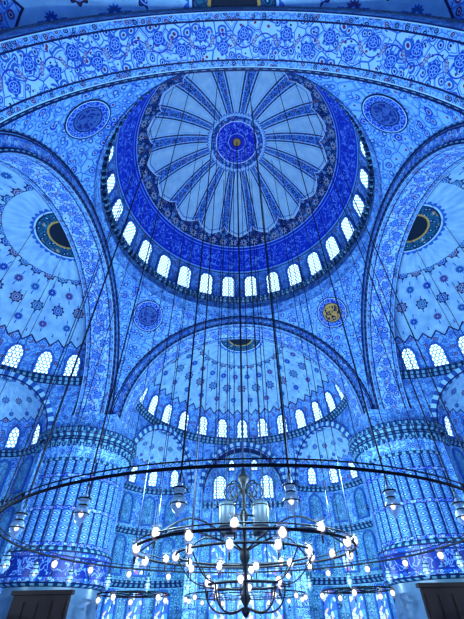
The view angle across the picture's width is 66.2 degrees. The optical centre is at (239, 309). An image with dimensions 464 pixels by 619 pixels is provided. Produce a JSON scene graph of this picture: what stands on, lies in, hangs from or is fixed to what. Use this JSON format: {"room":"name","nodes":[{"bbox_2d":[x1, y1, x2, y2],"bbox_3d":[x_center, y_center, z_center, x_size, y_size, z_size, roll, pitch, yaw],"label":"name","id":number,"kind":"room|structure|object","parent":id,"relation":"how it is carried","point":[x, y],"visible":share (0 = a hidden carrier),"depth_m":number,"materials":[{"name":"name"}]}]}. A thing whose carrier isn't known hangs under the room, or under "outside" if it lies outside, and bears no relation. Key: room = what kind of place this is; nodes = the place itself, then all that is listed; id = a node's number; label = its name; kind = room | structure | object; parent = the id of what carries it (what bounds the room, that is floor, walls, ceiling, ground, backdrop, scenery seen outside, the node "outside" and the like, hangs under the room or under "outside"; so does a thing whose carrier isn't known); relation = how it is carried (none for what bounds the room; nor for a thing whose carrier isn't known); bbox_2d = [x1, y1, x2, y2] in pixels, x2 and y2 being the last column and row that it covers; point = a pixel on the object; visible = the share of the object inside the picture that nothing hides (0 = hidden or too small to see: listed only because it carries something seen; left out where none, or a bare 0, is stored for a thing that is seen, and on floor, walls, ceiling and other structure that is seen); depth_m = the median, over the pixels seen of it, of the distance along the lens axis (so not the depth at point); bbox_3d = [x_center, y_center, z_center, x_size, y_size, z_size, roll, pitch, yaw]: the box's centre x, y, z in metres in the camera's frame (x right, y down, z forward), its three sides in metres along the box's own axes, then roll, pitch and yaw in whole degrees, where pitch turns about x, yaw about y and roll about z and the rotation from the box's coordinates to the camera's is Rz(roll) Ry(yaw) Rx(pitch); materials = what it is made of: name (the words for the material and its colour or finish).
{"room":"mosque","nodes":[
{"label":"mosque","id":0,"kind":"room"},
{"bbox_2d":[0,6,463,128],"bbox_3d":[-0.225,-11.730,16.800,25.600,12.800,2.720,-1,-42,0],"label":"arch","id":1,"kind":"object","parent":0,"point":[43,64],"visible":0.94,"depth_m":17.79,"materials":[{"name":"stone"}]},
{"bbox_2d":[94,71,380,317],"bbox_3d":[-0.248,-12.898,34.879,23.536,16.650,23.536,17,-46,-19],"label":"dome","id":2,"kind":"object","parent":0,"point":[343,132],"visible":0.8,"depth_m":37.96,"materials":[{"name":"paint"}]},
{"bbox_2d":[0,71,463,592],"bbox_3d":[-0.050,-2.649,25.526,18.499,34.827,18.558,-1,-42,0],"label":"ring chandelier","id":3,"kind":"object","parent":2,"relation":"hanging from","point":[178,503],"visible":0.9,"depth_m":13.56,"materials":[{"name":"black metal"}]},
{"bbox_2d":[132,110,357,617],"bbox_3d":[-0.075,-3.916,26.646,8.933,40.879,8.959,-1,-42,0],"label":"chandelier","id":4,"kind":"object","parent":2,"relation":"hanging from","point":[228,523],"visible":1,"depth_m":14.68,"materials":[{"name":"black metal"}]},
{"bbox_2d":[111,316,372,431],"bbox_3d":[0.100,5.210,35.291,25.600,12.800,2.720,-1,-42,0],"label":"arch","id":5,"kind":"object","parent":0,"point":[131,390],"visible":0.9,"depth_m":35.37,"materials":[{"name":"stone"}]},
{"bbox_2d":[198,452,293,618],"bbox_3d":[0.440,22.932,36.872,50.800,19.200,0.500,-1,-42,0],"label":"wall","id":6,"kind":"structure","parent":0,"point":[255,475],"depth_m":35.84,"materials":[{"name":"tile"}]},
{"bbox_2d":[361,121,463,408],"bbox_3d":[12.475,-3.501,26.046,2.720,12.800,25.600,-1,-42,0],"label":"arch","id":7,"kind":"object","parent":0,"point":[442,151],"visible":0.92,"depth_m":29.61,"materials":[{"name":"stone"}]},
{"label":"floor","id":8,"kind":"structure","parent":0,"visible":0},
{"bbox_2d":[6,590,74,618],"bbox_3d":[-11.363,17.687,19.430,3.500,3.700,0.450,-1,-42,0],"label":"wooden screen","id":9,"kind":"object","parent":8,"relation":"on","point":[26,604],"visible":1,"depth_m":20.12,"materials":[{"name":"brown wood"}]},
{"bbox_2d":[0,164,85,593],"bbox_3d":[-19.635,3.568,20.134,11.400,25.700,24.363,-1,-42,0],"label":"semi-dome","id":10,"kind":"object","parent":8,"relation":"on","point":[22,396],"visible":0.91,"depth_m":30.24,"materials":[{"name":"paint"}]},
{"bbox_2d":[0,214,67,393],"bbox_3d":[-18.558,2.376,21.208,9.440,22.479,9.580,-1,-42,0],"label":"cable","id":11,"kind":"object","parent":10,"relation":"hanging from","point":[43,214],"visible":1,"depth_m":25.28,"materials":[{"name":"black metal"}]},
{"bbox_2d":[0,395,136,618],"bbox_3d":[-12.849,13.212,28.948,8.000,23.200,8.000,-1,-42,0],"label":"pier","id":12,"kind":"object","parent":8,"relation":"on","point":[62,536],"visible":0.73,"depth_m":24.55,"materials":[{"name":"tile"}]},
{"bbox_2d":[0,128,119,414],"bbox_3d":[-12.600,-3.019,26.046,2.720,12.800,25.600,-1,-42,0],"label":"arch","id":13,"kind":"object","parent":12,"relation":"on","point":[23,154],"visible":0.95,"depth_m":29.42,"materials":[{"name":"stone"}]},
{"bbox_2d":[96,591,169,610],"bbox_3d":[-6.728,18.157,22.139,4.630,0.735,4.565,-1,-42,0],"label":"chandelier","id":14,"kind":"object","parent":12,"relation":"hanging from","point":[151,594],"visible":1,"depth_m":22.14,"materials":[{"name":"black metal"}]},
{"bbox_2d":[0,0,463,30],"bbox_3d":[-0.194,-10.117,5.610,24.363,25.700,11.400,-1,-42,0],"label":"semi-dome","id":15,"kind":"object","parent":8,"relation":"on","point":[13,13],"visible":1,"depth_m":16.84,"materials":[{"name":"paint"}]},
{"bbox_2d":[96,339,396,618],"bbox_3d":[0.317,16.497,34.658,24.363,25.700,11.400,-1,-42,0],"label":"apse","id":16,"kind":"object","parent":8,"relation":"on","point":[305,443],"visible":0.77,"depth_m":37.97,"materials":[{"name":"paint"}]},
{"bbox_2d":[184,350,306,609],"bbox_3d":[0.278,14.490,34.464,9.349,21.997,9.580,-1,-42,0],"label":"chandelier","id":17,"kind":"object","parent":16,"relation":"hanging from","point":[296,595],"visible":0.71,"depth_m":29.27,"materials":[{"name":"black metal"}]},
{"bbox_2d":[348,388,463,618],"bbox_3d":[13.346,12.709,28.948,8.000,23.200,8.000,-1,-42,0],"label":"pier","id":18,"kind":"object","parent":8,"relation":"on","point":[397,536],"visible":0.73,"depth_m":24.78,"materials":[{"name":"tile"}]},
{"bbox_2d":[320,586,394,606],"bbox_3d":[7.270,17.889,22.139,4.630,0.735,4.565,-1,-42,0],"label":"chandelier","id":19,"kind":"object","parent":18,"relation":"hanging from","point":[343,590],"visible":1,"depth_m":22.02,"materials":[{"name":"black metal"}]},
{"bbox_2d":[395,161,463,500],"bbox_3d":[19.758,2.812,20.134,11.400,25.700,24.363,-1,-42,0],"label":"semi-dome","id":20,"kind":"object","parent":8,"relation":"on","point":[441,254],"visible":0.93,"depth_m":30.50,"materials":[{"name":"paint"}]},
{"bbox_2d":[409,205,463,349],"bbox_3d":[18.635,1.661,21.208,9.440,22.479,9.580,-1,-42,0],"label":"cable","id":21,"kind":"object","parent":20,"relation":"hanging from","point":[431,205],"visible":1,"depth_m":26.12,"materials":[{"name":"black metal"}]},
{"bbox_2d":[415,582,463,618],"bbox_3d":[12.033,17.238,19.430,3.500,3.700,0.450,-1,-42,0],"label":"wooden screen","id":22,"kind":"object","parent":8,"relation":"on","point":[442,600],"visible":1,"depth_m":20.05,"materials":[{"name":"brown wood"}]}
]}

